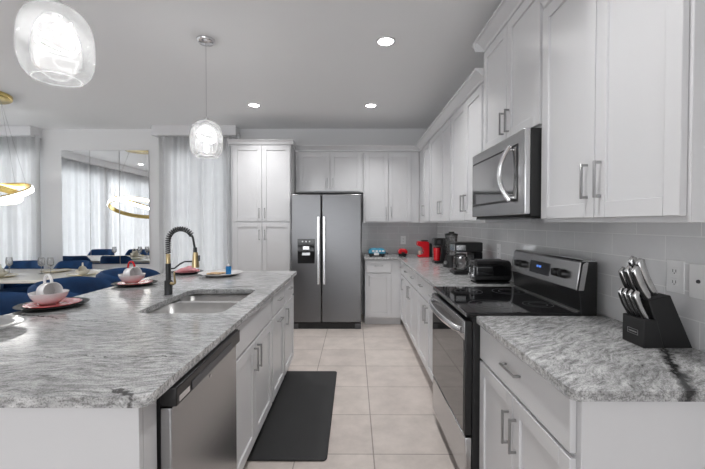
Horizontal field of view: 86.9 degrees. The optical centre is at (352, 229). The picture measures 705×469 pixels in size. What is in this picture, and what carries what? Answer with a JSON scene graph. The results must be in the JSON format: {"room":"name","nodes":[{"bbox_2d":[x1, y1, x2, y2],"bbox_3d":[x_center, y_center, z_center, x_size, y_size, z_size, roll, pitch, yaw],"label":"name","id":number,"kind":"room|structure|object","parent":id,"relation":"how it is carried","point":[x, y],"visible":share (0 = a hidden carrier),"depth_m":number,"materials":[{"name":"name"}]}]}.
{"room":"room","nodes":[
{"label":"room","id":0,"kind":"room"},
{"bbox_2d":[40,129,432,313],"bbox_3d":[-2.252,-0.116,5.628,7.050,2.775,0.100,0,1,0],"label":"wall","id":1,"kind":"structure","parent":0,"point":[52,141],"depth_m":5.56,"materials":[{"name":"white paint"}]},
{"bbox_2d":[0,135,41,267],"bbox_3d":[-5.128,-0.066,5.480,1.061,2.640,0.071,0,1,0],"label":"curtain","id":2,"kind":"object","parent":1,"relation":"hanging from","point":[20,224],"visible":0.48,"depth_m":5.47,"materials":[{"name":"white fabric"}]},
{"bbox_2d":[0,126,41,137],"bbox_3d":[-5.203,-1.430,5.461,1.130,0.139,0.208,0,1,0],"label":"trim","id":3,"kind":"structure","parent":1,"relation":"attached to","point":[16,131],"depth_m":5.36,"materials":[{"name":"white wood"}]},
{"bbox_2d":[61,150,149,263],"bbox_3d":[-3.695,-0.332,5.571,1.311,1.700,0.015,0,1,0],"label":"wall mirror","id":4,"kind":"object","parent":1,"relation":"attached to","point":[106,197],"visible":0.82,"depth_m":5.56,"materials":[{"name":"white mirror"}]},
{"bbox_2d":[151,125,239,137],"bbox_3d":[-2.288,-1.430,5.449,1.220,0.139,0.208,0,1,0],"label":"trim","id":5,"kind":"structure","parent":1,"relation":"attached to","point":[156,130],"depth_m":5.35,"materials":[{"name":"white wood"}]},
{"bbox_2d":[158,134,239,273],"bbox_3d":[-2.238,-0.066,5.469,1.202,2.640,0.071,0,1,0],"label":"curtain","id":6,"kind":"object","parent":5,"relation":"hanging from","point":[195,192],"visible":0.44,"depth_m":5.46,"materials":[{"name":"white fabric"}]},
{"bbox_2d":[295,152,362,193],"bbox_3d":[-0.327,-0.809,5.368,0.951,0.570,0.379,0,1,0],"label":"upper cabinet","id":7,"kind":"object","parent":1,"relation":"attached to","point":[315,172],"visible":0.99,"depth_m":5.21,"materials":[{"name":"white wood"}]},
{"bbox_2d":[295,145,419,151],"bbox_3d":[0.067,-1.132,5.197,1.743,0.080,0.105,0,1,0],"label":"trim","id":8,"kind":"structure","parent":7,"relation":"on","point":[299,148],"depth_m":5.19,"materials":[{"name":"white wood"}]},
{"bbox_2d":[363,152,418,222],"bbox_3d":[0.545,-0.595,5.368,0.785,0.998,0.379,0,1,0],"label":"upper cabinet","id":9,"kind":"object","parent":1,"relation":"attached to","point":[390,179],"visible":1,"depth_m":5.22,"materials":[{"name":"white wood"}]},
{"bbox_2d":[362,223,436,252],"bbox_3d":[0.699,0.128,5.565,1.124,0.460,0.010,0,1,0],"label":"backsplash","id":10,"kind":"structure","parent":1,"relation":"attached to","point":[387,236],"depth_m":5.56,"materials":[{"name":"white tile"}]},
{"bbox_2d":[401,236,405,243],"bbox_3d":[0.757,0.158,5.556,0.078,0.124,0.008,0,1,0],"label":"electrical outlet","id":11,"kind":"object","parent":10,"relation":"attached to","point":[403,238],"visible":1,"depth_m":5.55,"materials":[{"name":"white plastic"}]},
{"bbox_2d":[0,0,501,128],"bbox_3d":[-2.271,-1.472,0.969,7.250,0.100,9.370,0,1,0],"label":"ceiling","id":12,"kind":"structure","parent":0,"point":[308,64],"depth_m":3.30,"materials":[{"name":"white paint"}]},
{"bbox_2d":[0,91,12,112],"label":"ring chandelier","id":13,"kind":"object","parent":12,"relation":"hanging from","point":[5,98],"depth_m":4.07,"materials":[{"name":"gold metal"}]},
{"bbox_2d":[0,179,33,204],"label":"ring chandelier","id":14,"kind":"object","parent":12,"relation":"hanging from","point":[12,196],"depth_m":4.15,"materials":[{"name":"gold metal"}]},
{"bbox_2d":[13,0,95,87],"bbox_3d":[-1.114,-0.996,1.397,0.244,0.866,0.244,0,1,0],"label":"pendant light","id":15,"kind":"object","parent":12,"relation":"hanging from","point":[29,14],"visible":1,"depth_m":1.36,"materials":[{"name":"glass"}]},
{"bbox_2d":[51,0,61,19],"bbox_3d":[-1.114,-0.830,1.400,0.032,0.070,0.032,0,1,0],"label":"socket","id":16,"kind":"object","parent":15,"relation":"attached to","point":[56,16],"depth_m":1.39,"materials":[{"name":"metal"}]},
{"bbox_2d":[189,35,222,158],"bbox_3d":[-1.123,-1.006,2.857,0.244,0.896,0.244,0,1,0],"label":"pendant light","id":17,"kind":"object","parent":12,"relation":"hanging from","point":[203,40],"visible":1,"depth_m":2.82,"materials":[{"name":"glass"}]},
{"bbox_2d":[247,103,260,106],"bbox_3d":[-1.172,-1.479,4.430,0.156,0.006,0.156,0,1,0],"label":"recessed light","id":18,"kind":"object","parent":12,"relation":"in","point":[248,104],"visible":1,"depth_m":4.43,"materials":[{"name":"white"}]},
{"bbox_2d":[364,103,376,107],"bbox_3d":[0.218,-1.479,4.444,0.156,0.006,0.156,0,1,0],"label":"recessed light","id":19,"kind":"object","parent":12,"relation":"in","point":[369,105],"visible":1,"depth_m":4.44,"materials":[{"name":"white"}]},
{"bbox_2d":[376,36,395,45],"bbox_3d":[0.257,-1.452,2.874,0.156,0.006,0.156,0,1,0],"label":"recessed light","id":20,"kind":"object","parent":12,"relation":"in","point":[385,40],"visible":1,"depth_m":2.87,"materials":[{"name":"white"}]},
{"bbox_2d":[243,314,458,468],"bbox_3d":[-2.271,1.392,1.019,7.250,0.080,9.370,0,1,0],"label":"floor","id":21,"kind":"structure","parent":0,"point":[384,416],"depth_m":2.86,"materials":[{"name":"tile"}]},
{"bbox_2d":[0,292,31,315],"bbox_3d":[-2.037,0.860,2.083,0.510,0.949,0.612,0,1,0],"label":"bar stool","id":22,"kind":"object","parent":21,"relation":"on","point":[8,300],"visible":0.06,"depth_m":2.29,"materials":[{"name":"blue fabric"}]},
{"bbox_2d":[0,260,43,292],"bbox_3d":[-4.520,0.860,5.039,0.571,0.846,0.490,0,1,0],"label":"dining chair","id":23,"kind":"object","parent":21,"relation":"on","point":[23,264],"visible":0.31,"depth_m":5.16,"materials":[{"name":"blue fabric"}]},
{"bbox_2d":[0,269,106,283],"bbox_3d":[-4.202,0.916,4.534,2.480,0.750,1.040,0,1,0],"label":"dining table","id":24,"kind":"object","parent":21,"relation":"on","point":[24,275],"visible":0.18,"depth_m":4.39,"materials":[{"name":"grey stone"}]},
{"bbox_2d":[0,274,17,277],"bbox_3d":[-4.043,0.536,4.266,0.316,0.018,0.316,0,1,0],"label":"dinner plate","id":25,"kind":"object","parent":24,"relation":"on","point":[7,275],"visible":0.82,"depth_m":4.34,"materials":[{"name":"white ceramic"}]},
{"bbox_2d":[0,271,8,276],"bbox_3d":[-4.043,0.512,4.266,0.150,0.052,0.150,0,1,0],"label":"bowl","id":26,"kind":"object","parent":25,"relation":"on","point":[5,272],"visible":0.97,"depth_m":4.25,"materials":[{"name":"beige ceramic"}]},
{"bbox_2d":[5,257,12,273],"bbox_3d":[-4.222,0.440,4.575,0.072,0.200,0.072,0,1,0],"label":"wine glass","id":27,"kind":"object","parent":24,"relation":"on","point":[6,257],"visible":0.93,"depth_m":4.57,"materials":[{"name":"clear glass"}]},
{"bbox_2d":[5,257,12,265],"bbox_3d":[-4.222,0.395,4.575,0.072,0.110,0.072,0,1,0],"label":"cup","id":28,"kind":"object","parent":27,"relation":"on","point":[6,257],"depth_m":4.57,"materials":[{"name":"clear glass"}]},
{"bbox_2d":[37,257,44,273],"bbox_3d":[-3.792,0.441,4.534,0.072,0.200,0.072,0,1,0],"label":"wine glass","id":29,"kind":"object","parent":24,"relation":"on","point":[41,265],"visible":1,"depth_m":4.53,"materials":[{"name":"clear glass"}]},
{"bbox_2d":[47,257,53,273],"bbox_3d":[-3.672,0.441,4.523,0.072,0.200,0.072,0,1,0],"label":"wine glass","id":30,"kind":"object","parent":24,"relation":"on","point":[52,257],"visible":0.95,"depth_m":4.53,"materials":[{"name":"clear glass"}]},
{"bbox_2d":[40,269,71,272],"bbox_3d":[-3.781,0.528,4.745,0.316,0.018,0.316,0,1,0],"label":"dinner plate","id":31,"kind":"object","parent":24,"relation":"on","point":[50,270],"visible":1,"depth_m":4.77,"materials":[{"name":"white ceramic"}]},
{"bbox_2d":[66,272,98,275],"bbox_3d":[-3.222,0.533,4.443,0.316,0.018,0.316,0,1,0],"label":"dinner plate","id":32,"kind":"object","parent":24,"relation":"on","point":[88,273],"visible":0.83,"depth_m":4.44,"materials":[{"name":"white ceramic"}]},
{"bbox_2d":[75,269,89,274],"bbox_3d":[-3.222,0.509,4.442,0.150,0.052,0.150,0,1,0],"label":"bowl","id":33,"kind":"object","parent":32,"relation":"on","point":[87,270],"visible":0.98,"depth_m":4.40,"materials":[{"name":"beige ceramic"}]},
{"bbox_2d":[78,262,86,270],"bbox_3d":[-3.222,0.453,4.442,0.076,0.121,0.088,-1,1,-30],"label":"mug","id":34,"kind":"object","parent":33,"relation":"in","point":[81,268],"visible":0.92,"depth_m":4.46,"materials":[{"name":"beige ceramic"}]},
{"bbox_2d":[78,266,86,270],"bbox_3d":[-3.222,0.472,4.441,0.076,0.085,0.087,-1,1,-30],"label":"cup","id":35,"kind":"object","parent":34,"relation":"on","point":[81,268],"depth_m":4.46,"materials":[{"name":"beige ceramic"}]},
{"bbox_2d":[27,276,112,296],"bbox_3d":[-2.054,0.849,2.752,0.510,0.949,0.612,0,1,-3],"label":"bar stool","id":36,"kind":"object","parent":21,"relation":"on","point":[79,285],"visible":0.07,"depth_m":2.93,"materials":[{"name":"blue fabric"}]},
{"bbox_2d":[53,260,91,268],"bbox_3d":[-3.840,0.860,5.036,0.571,0.846,0.490,0,1,0],"label":"dining chair","id":37,"kind":"object","parent":21,"relation":"on","point":[72,264],"visible":0.06,"depth_m":5.18,"materials":[{"name":"blue fabric"}]},
{"bbox_2d":[0,294,191,468],"bbox_3d":[-0.994,0.889,2.260,0.835,0.883,2.480,0,1,0],"label":"kitchen island","id":38,"kind":"object","parent":21,"relation":"on","point":[30,438],"visible":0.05,"depth_m":1.01,"materials":[{"name":"white wood"}]},
{"bbox_2d":[0,271,296,407],"bbox_3d":[-1.129,0.432,2.260,1.193,0.030,2.565,0,1,0],"label":"island countertop","id":39,"kind":"structure","parent":38,"relation":"on","point":[107,350],"depth_m":1.41,"materials":[{"name":"stone"}]},
{"bbox_2d":[0,315,27,329],"bbox_3d":[-1.579,0.414,1.574,0.310,0.028,0.310,0,1,0],"label":"glass plate","id":40,"kind":"object","parent":39,"relation":"on","point":[6,321],"visible":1,"depth_m":1.68,"materials":[{"name":"clear glass"}]},
{"bbox_2d":[12,297,89,310],"bbox_3d":[-1.637,0.411,2.034,0.330,0.018,0.330,0,1,0],"label":"charger plate","id":41,"kind":"object","parent":39,"relation":"on","point":[84,300],"visible":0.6,"depth_m":1.96,"materials":[{"name":"black ceramic"}]},
{"bbox_2d":[22,298,81,307],"bbox_3d":[-1.635,0.405,2.034,0.257,0.012,0.257,0,1,0],"label":"plate","id":42,"kind":"object","parent":41,"relation":"on","point":[66,301],"visible":0.8,"depth_m":2.01,"materials":[{"name":"pink ceramic"}]},
{"bbox_2d":[28,289,68,304],"bbox_3d":[-1.659,0.372,2.034,0.178,0.062,0.178,0,1,0],"label":"bowl","id":43,"kind":"object","parent":42,"relation":"on","point":[47,299],"visible":0.88,"depth_m":1.98,"materials":[{"name":"ceramic"}]},
{"bbox_2d":[36,274,62,294],"bbox_3d":[-1.658,0.314,2.032,0.107,0.145,0.092,1,1,28],"label":"mug","id":44,"kind":"object","parent":43,"relation":"in","point":[52,287],"visible":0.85,"depth_m":2.05,"materials":[{"name":"ceramic"}]},
{"bbox_2d":[36,282,62,294],"bbox_3d":[-1.658,0.336,2.033,0.107,0.102,0.092,1,1,28],"label":"cup","id":45,"kind":"object","parent":44,"relation":"on","point":[45,288],"depth_m":2.05,"materials":[{"name":"ceramic"}]},
{"bbox_2d":[111,279,157,286],"bbox_3d":[-1.604,0.398,2.744,0.300,0.018,0.300,0,1,0],"label":"charger plate","id":46,"kind":"object","parent":39,"relation":"on","point":[154,281],"visible":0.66,"depth_m":2.68,"materials":[{"name":"black ceramic"}]},
{"bbox_2d":[117,280,152,284],"bbox_3d":[-1.602,0.392,2.744,0.234,0.012,0.234,0,1,0],"label":"plate","id":47,"kind":"object","parent":46,"relation":"on","point":[141,281],"visible":0.79,"depth_m":2.71,"materials":[{"name":"pink ceramic"}]},
{"bbox_2d":[118,273,145,282],"bbox_3d":[-1.626,0.359,2.743,0.178,0.062,0.178,0,1,0],"label":"bowl","id":48,"kind":"object","parent":47,"relation":"on","point":[134,278],"visible":0.9,"depth_m":2.69,"materials":[{"name":"ceramic"}]},
{"bbox_2d":[123,261,141,275],"bbox_3d":[-1.625,0.302,2.742,0.107,0.145,0.092,1,1,28],"label":"mug","id":49,"kind":"object","parent":48,"relation":"in","point":[134,270],"visible":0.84,"depth_m":2.75,"materials":[{"name":"ceramic"}]},
{"bbox_2d":[123,267,141,275],"bbox_3d":[-1.625,0.323,2.742,0.107,0.102,0.092,1,1,28],"label":"cup","id":50,"kind":"object","parent":49,"relation":"on","point":[130,271],"depth_m":2.76,"materials":[{"name":"ceramic"}]},
{"bbox_2d":[164,226,199,294],"bbox_3d":[-1.084,0.197,2.367,0.226,0.435,0.051,0,1,0],"label":"faucet","id":51,"kind":"object","parent":39,"relation":"on","point":[168,283],"visible":1,"depth_m":2.36,"materials":[{"name":"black metal"}]},
{"bbox_2d":[171,270,203,274],"bbox_3d":[-1.502,0.387,3.373,0.280,0.018,0.280,0,1,0],"label":"charger plate","id":52,"kind":"object","parent":39,"relation":"on","point":[176,270],"visible":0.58,"depth_m":3.29,"materials":[{"name":"black ceramic"}]},
{"bbox_2d":[175,270,199,272],"bbox_3d":[-1.500,0.381,3.373,0.218,0.012,0.218,0,1,0],"label":"plate","id":53,"kind":"object","parent":52,"relation":"on","point":[179,271],"visible":0.7,"depth_m":3.36,"materials":[{"name":"pink ceramic"}]},
{"bbox_2d":[177,266,198,271],"bbox_3d":[-1.489,0.351,3.373,0.152,0.047,0.132,0,1,0],"label":"napkin","id":54,"kind":"object","parent":53,"relation":"on","point":[188,268],"visible":0.94,"depth_m":3.33,"materials":[{"name":"pink fabric"}]},
{"bbox_2d":[149,294,249,313],"bbox_3d":[-0.881,0.549,2.221,0.460,0.199,0.695,0,1,0],"label":"sink","id":55,"kind":"object","parent":39,"relation":"in","point":[194,303],"visible":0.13,"depth_m":2.29,"materials":[{"name":"metal"}]},
{"bbox_2d":[198,270,242,276],"bbox_3d":[-1.152,0.386,3.252,0.370,0.026,0.370,0,1,0],"label":"serving plate","id":56,"kind":"object","parent":39,"relation":"on","point":[233,272],"visible":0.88,"depth_m":3.25,"materials":[{"name":"ceramic"}]},
{"bbox_2d":[226,263,230,273],"bbox_3d":[-1.082,0.344,3.246,0.046,0.096,0.046,0,1,0],"label":"bottle","id":57,"kind":"object","parent":56,"relation":"on","point":[228,267],"visible":0.81,"depth_m":3.23,"materials":[{"name":"plastic"}]},
{"bbox_2d":[96,267,159,282],"bbox_3d":[-2.011,0.838,3.373,0.510,0.949,0.612,0,1,0],"label":"bar stool","id":58,"kind":"object","parent":21,"relation":"on","point":[111,275],"visible":0.09,"depth_m":3.41,"materials":[{"name":"blue fabric"}]},
{"bbox_2d":[156,329,239,468],"bbox_3d":[-0.722,0.905,1.423,0.406,0.880,0.615,0,1,0],"label":"dishwasher","id":59,"kind":"object","parent":21,"relation":"on","point":[197,421],"visible":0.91,"depth_m":1.34,"materials":[{"name":"metal"}]},
{"bbox_2d":[236,297,271,468],"bbox_3d":[-0.727,0.891,2.160,0.400,0.883,0.836,0,1,0],"label":"base cabinet","id":60,"kind":"object","parent":21,"relation":"on","point":[254,347],"visible":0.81,"depth_m":2.08,"materials":[{"name":"white wood"}]},
{"bbox_2d":[231,145,297,270],"bbox_3d":[-1.208,0.079,5.232,0.791,2.400,0.689,0,1,0],"label":"pantry cabinet","id":61,"kind":"object","parent":21,"relation":"on","point":[262,176],"visible":0.77,"depth_m":4.92,"materials":[{"name":"white wood"}]},
{"bbox_2d":[227,139,293,144],"bbox_3d":[-1.210,-1.152,4.912,0.860,0.070,0.065,0,1,0],"label":"trim","id":62,"kind":"structure","parent":61,"relation":"on","point":[230,141],"depth_m":4.90,"materials":[{"name":"white wood"}]},
{"bbox_2d":[270,286,283,401],"bbox_3d":[-0.724,0.880,2.803,0.400,0.883,0.440,0,1,0],"label":"base cabinet","id":63,"kind":"object","parent":21,"relation":"on","point":[277,319],"visible":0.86,"depth_m":2.79,"materials":[{"name":"white wood"}]},
{"bbox_2d":[283,278,293,375],"bbox_3d":[-0.722,0.872,3.263,0.400,0.883,0.470,0,1,0],"label":"base cabinet","id":64,"kind":"object","parent":21,"relation":"on","point":[288,305],"visible":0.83,"depth_m":3.26,"materials":[{"name":"white wood"}]},
{"bbox_2d":[247,371,336,460],"bbox_3d":[-0.394,1.314,2.775,0.499,0.013,1.280,0,1,0],"label":"floor mat","id":65,"kind":"object","parent":21,"relation":"on","point":[296,426],"visible":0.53,"depth_m":2.54,"materials":[{"name":"rubber"}]},
{"bbox_2d":[291,194,360,328],"bbox_3d":[-0.335,0.409,5.129,0.904,1.742,0.800,0,1,0],"label":"refrigerator","id":66,"kind":"object","parent":21,"relation":"on","point":[325,228],"visible":0.92,"depth_m":4.78,"materials":[{"name":"metal"}]},
{"bbox_2d":[364,260,400,323],"bbox_3d":[0.410,0.837,5.245,0.487,0.883,0.653,0,1,0],"label":"base cabinet","id":67,"kind":"object","parent":21,"relation":"on","point":[382,278],"visible":0.99,"depth_m":4.96,"materials":[{"name":"white wood"}]},
{"bbox_2d":[400,262,404,323],"bbox_3d":[0.932,0.840,5.079,0.653,0.883,0.979,0,1,0],"label":"base cabinet","id":68,"kind":"object","parent":21,"relation":"on","point":[402,263],"visible":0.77,"depth_m":4.72,"materials":[{"name":"white wood"}]},
{"bbox_2d":[363,254,513,286],"bbox_3d":[0.703,0.400,4.083,1.104,0.030,2.961,0,1,0],"label":"countertop","id":69,"kind":"structure","parent":68,"relation":"on","point":[434,274],"depth_m":3.50,"materials":[{"name":"grey stone"}]},
{"bbox_2d":[368,248,387,256],"bbox_3d":[0.355,0.311,5.087,0.279,0.112,0.176,0,1,0],"label":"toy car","id":70,"kind":"object","parent":69,"relation":"on","point":[372,251],"visible":0.99,"depth_m":5.01,"materials":[{"name":"blue plastic"}]},
{"bbox_2d":[397,248,407,256],"bbox_3d":[0.683,0.313,5.088,0.125,0.108,0.170,0,1,0],"label":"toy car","id":71,"kind":"object","parent":69,"relation":"on","point":[401,252],"visible":0.99,"depth_m":5.03,"materials":[{"name":"red plastic"}]},
{"bbox_2d":[416,240,431,256],"bbox_3d":[0.963,0.256,5.001,0.195,0.226,0.140,0,1,0],"label":"coffee machine","id":72,"kind":"object","parent":69,"relation":"on","point":[426,247],"visible":0.99,"depth_m":4.93,"materials":[{"name":"red plastic"}]},
{"bbox_2d":[432,238,449,263],"bbox_3d":[1.006,0.239,4.250,0.172,0.284,0.162,0,1,0],"label":"coffee machine","id":73,"kind":"object","parent":69,"relation":"on","point":[439,253],"visible":0.85,"depth_m":4.17,"materials":[{"name":"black plastic"}]},
{"bbox_2d":[443,232,458,267],"bbox_3d":[1.019,0.205,3.860,0.178,0.366,0.164,0,1,0],"label":"blender","id":74,"kind":"object","parent":69,"relation":"on","point":[448,262],"visible":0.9,"depth_m":3.81,"materials":[{"name":"black plastic"}]},
{"bbox_2d":[445,236,457,254],"bbox_3d":[1.026,0.163,3.859,0.128,0.199,0.128,0,1,0],"label":"jar","id":75,"kind":"object","parent":74,"relation":"on","point":[456,237],"depth_m":3.84,"materials":[{"name":"clear glass"}]},
{"bbox_2d":[450,242,482,274],"bbox_3d":[1.024,0.255,3.361,0.250,0.284,0.180,0,1,0],"label":"coffee maker","id":76,"kind":"object","parent":69,"relation":"on","point":[474,250],"visible":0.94,"depth_m":3.28,"materials":[{"name":"black plastic"}]},
{"bbox_2d":[468,259,511,283],"bbox_3d":[1.048,0.319,2.862,0.297,0.174,0.170,0,1,0],"label":"toaster","id":77,"kind":"object","parent":69,"relation":"on","point":[481,271],"visible":0.98,"depth_m":2.78,"materials":[{"name":"black metal"}]},
{"bbox_2d":[404,264,417,349],"bbox_3d":[0.928,0.857,4.110,0.653,0.883,0.951,0,1,0],"label":"base cabinet","id":78,"kind":"object","parent":21,"relation":"on","point":[410,280],"visible":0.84,"depth_m":4.05,"materials":[{"name":"white wood"}]},
{"bbox_2d":[417,275,436,382],"bbox_3d":[0.924,0.874,3.122,0.653,0.883,1.018,0,1,0],"label":"base cabinet","id":79,"kind":"object","parent":21,"relation":"on","point":[425,290],"visible":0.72,"depth_m":3.20,"materials":[{"name":"white wood"}]},
{"bbox_2d":[429,249,596,468],"bbox_3d":[0.848,0.738,2.218,0.714,1.186,0.768,0,1,0],"label":"range","id":80,"kind":"object","parent":21,"relation":"on","point":[545,284],"visible":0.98,"depth_m":2.00,"materials":[{"name":"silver metal"}]},
{"bbox_2d":[433,286,579,316],"bbox_3d":[0.843,0.414,2.214,0.565,0.022,0.764,0,1,0],"label":"cooktop","id":81,"kind":"object","parent":80,"relation":"in","point":[472,301],"depth_m":2.07,"materials":[{"name":"glass"}]},
{"bbox_2d":[479,326,704,468],"bbox_3d":[0.917,0.903,1.438,0.653,0.883,0.790,0,1,0],"label":"base cabinet","id":82,"kind":"object","parent":21,"relation":"on","point":[526,422],"visible":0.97,"depth_m":1.08,"materials":[{"name":"white wood"}]},
{"bbox_2d":[476,316,704,401],"bbox_3d":[0.923,0.446,1.418,0.644,0.030,0.816,0,1,0],"label":"countertop","id":83,"kind":"structure","parent":82,"relation":"on","point":[586,358],"depth_m":1.25,"materials":[{"name":"stone"}]},
{"bbox_2d":[623,293,691,347],"bbox_3d":[1.146,0.335,1.403,0.180,0.193,0.108,0,1,0],"label":"knife block","id":84,"kind":"object","parent":83,"relation":"on","point":[664,328],"visible":0.87,"depth_m":1.35,"materials":[{"name":"black wood"}]},
{"bbox_2d":[618,287,630,313],"bbox_3d":[1.061,0.289,1.440,0.069,0.134,0.015,0,1,0],"label":"knife","id":85,"kind":"object","parent":84,"relation":"in","point":[621,289],"visible":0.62,"depth_m":1.44,"materials":[{"name":"metal"}]},
{"bbox_2d":[619,267,630,289],"bbox_3d":[1.066,0.213,1.438,0.076,0.140,0.019,0,1,0],"label":"knife","id":86,"kind":"object","parent":84,"relation":"in","point":[623,278],"visible":0.44,"depth_m":1.43,"materials":[{"name":"metal"}]},
{"bbox_2d":[622,288,635,315],"bbox_3d":[1.061,0.290,1.415,0.069,0.134,0.015,0,1,0],"label":"knife","id":87,"kind":"object","parent":84,"relation":"in","point":[626,290],"visible":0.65,"depth_m":1.41,"materials":[{"name":"metal"}]},
{"bbox_2d":[628,256,636,266],"bbox_3d":[1.098,0.188,1.420,0.093,0.175,0.019,0,1,0],"label":"knife","id":88,"kind":"object","parent":84,"relation":"in","point":[632,260],"visible":0.28,"depth_m":1.41,"materials":[{"name":"metal"}]},
{"bbox_2d":[624,265,641,296],"bbox_3d":[1.064,0.209,1.402,0.080,0.148,0.019,0,1,0],"label":"knife","id":89,"kind":"object","parent":84,"relation":"in","point":[628,268],"visible":0.58,"depth_m":1.40,"materials":[{"name":"metal"}]},
{"bbox_2d":[627,289,641,317],"bbox_3d":[1.061,0.290,1.390,0.069,0.134,0.015,0,1,0],"label":"knife","id":90,"kind":"object","parent":84,"relation":"in","point":[629,294],"visible":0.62,"depth_m":1.39,"materials":[{"name":"metal"}]},
{"bbox_2d":[632,291,649,318],"bbox_3d":[1.061,0.290,1.365,0.069,0.134,0.015,0,1,0],"label":"knife","id":91,"kind":"object","parent":84,"relation":"in","point":[637,300],"visible":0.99,"depth_m":1.36,"materials":[{"name":"metal"}]},
{"bbox_2d":[631,265,651,299],"bbox_3d":[1.063,0.207,1.366,0.082,0.153,0.019,0,1,0],"label":"knife","id":92,"kind":"object","parent":84,"relation":"in","point":[636,273],"visible":0.98,"depth_m":1.36,"materials":[{"name":"metal"}]},
{"bbox_2d":[636,258,657,295],"bbox_3d":[1.099,0.190,1.384,0.091,0.170,0.019,0,1,0],"label":"knife","id":93,"kind":"object","parent":84,"relation":"in","point":[640,262],"visible":0.62,"depth_m":1.38,"materials":[{"name":"metal"}]},
{"bbox_2d":[458,219,703,351],"bbox_3d":[1.304,-0.035,0.979,0.100,2.775,9.370,0,1,0],"label":"wall","id":94,"kind":"structure","parent":0,"point":[533,220],"depth_m":2.47,"materials":[{"name":"white paint"}]},
{"bbox_2d":[419,141,430,222],"bbox_3d":[1.080,-0.588,4.997,0.379,0.998,1.115,0,1,0],"label":"upper cabinet","id":95,"kind":"object","parent":94,"relation":"attached to","point":[424,154],"visible":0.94,"depth_m":4.79,"materials":[{"name":"white wood"}]},
{"bbox_2d":[430,118,451,222],"bbox_3d":[1.075,-0.570,3.957,0.379,0.998,0.956,0,1,0],"label":"upper cabinet","id":96,"kind":"object","parent":94,"relation":"attached to","point":[440,144],"visible":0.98,"depth_m":3.83,"materials":[{"name":"white wood"}]},
{"bbox_2d":[472,42,483,51],"bbox_3d":[1.057,-1.277,2.629,0.403,0.080,0.075,0,1,0],"label":"trim","id":97,"kind":"structure","parent":94,"relation":"attached to","point":[475,46],"depth_m":2.59,"materials":[{"name":"white wood"}]},
{"bbox_2d":[451,82,531,222],"bbox_3d":[1.072,-0.554,3.042,0.379,0.998,0.868,0,1,0],"label":"upper cabinet","id":98,"kind":"object","parent":94,"relation":"attached to","point":[467,122],"visible":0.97,"depth_m":2.98,"materials":[{"name":"white wood"}]},
{"bbox_2d":[415,68,483,150],"bbox_3d":[0.912,-1.109,3.874,0.105,0.080,2.552,0,1,0],"label":"trim","id":99,"kind":"structure","parent":98,"relation":"on","point":[475,79],"depth_m":3.24,"materials":[{"name":"white wood"}]},
{"bbox_2d":[483,0,544,150],"bbox_3d":[1.068,-0.866,2.195,0.379,0.725,0.804,0,1,0],"label":"upper cabinet","id":100,"kind":"object","parent":94,"relation":"attached to","point":[513,60],"visible":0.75,"depth_m":2.09,"materials":[{"name":"white wood"}]},
{"bbox_2d":[475,0,524,51],"bbox_3d":[0.905,-1.269,2.189,0.105,0.080,0.806,0,1,0],"label":"trim","id":101,"kind":"structure","parent":100,"relation":"on","point":[506,9],"depth_m":2.28,"materials":[{"name":"white wood"}]},
{"bbox_2d":[472,128,541,219],"bbox_3d":[1.010,-0.281,2.202,0.473,0.439,0.802,0,1,0],"label":"microwave","id":102,"kind":"object","parent":100,"relation":"attached to","point":[506,183],"visible":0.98,"depth_m":1.95,"materials":[{"name":"metal"}]},
{"bbox_2d":[437,222,704,351],"bbox_3d":[1.258,0.168,3.273,0.010,0.460,4.569,0,1,0],"label":"backsplash","id":103,"kind":"structure","parent":94,"relation":"attached to","point":[611,245],"depth_m":1.78,"materials":[{"name":"white tile"}]},
{"bbox_2d":[497,244,500,258],"bbox_3d":[1.248,0.185,3.179,0.008,0.124,0.078,0,1,0],"label":"electrical outlet","id":104,"kind":"object","parent":103,"relation":"attached to","point":[498,245],"visible":1,"depth_m":3.15,"materials":[{"name":"white plastic"}]},
{"bbox_2d":[666,259,684,293],"bbox_3d":[1.241,0.180,1.430,0.008,0.124,0.078,0,1,0],"label":"electrical outlet","id":105,"kind":"object","parent":103,"relation":"attached to","point":[675,268],"visible":1,"depth_m":1.42,"materials":[{"name":"white plastic"}]},
{"bbox_2d":[671,267,677,274],"bbox_3d":[1.238,0.159,1.430,0.002,0.028,0.032,0,1,0],"label":"socket","id":106,"kind":"object","parent":105,"relation":"attached to","point":[674,270],"depth_m":1.43,"materials":[{"name":"white plastic"}]},
{"bbox_2d":[671,278,677,285],"bbox_3d":[1.238,0.201,1.431,0.002,0.028,0.032,0,1,0],"label":"socket","id":107,"kind":"object","parent":105,"relation":"attached to","point":[674,281],"depth_m":1.43,"materials":[{"name":"white plastic"}]},
{"bbox_2d":[689,263,704,299],"bbox_3d":[1.239,0.187,1.331,0.010,0.124,0.078,0,1,0],"label":"wall plate","id":108,"kind":"object","parent":103,"relation":"attached to","point":[696,271],"visible":1,"depth_m":1.34,"materials":[{"name":"white plastic"}]},
{"bbox_2d":[541,0,704,222],"bbox_3d":[1.065,-0.540,1.399,0.379,1.028,0.788,0,1,0],"label":"upper cabinet","id":109,"kind":"object","parent":94,"relation":"attached to","point":[623,81],"visible":1,"depth_m":1.26,"materials":[{"name":"white wood"}]},
{"bbox_2d":[538,0,551,7],"bbox_3d":[0.902,-1.095,1.391,0.105,0.080,0.790,0,1,0],"label":"trim","id":110,"kind":"structure","parent":109,"relation":"on","point":[545,3],"depth_m":1.76,"materials":[{"name":"white wood"}]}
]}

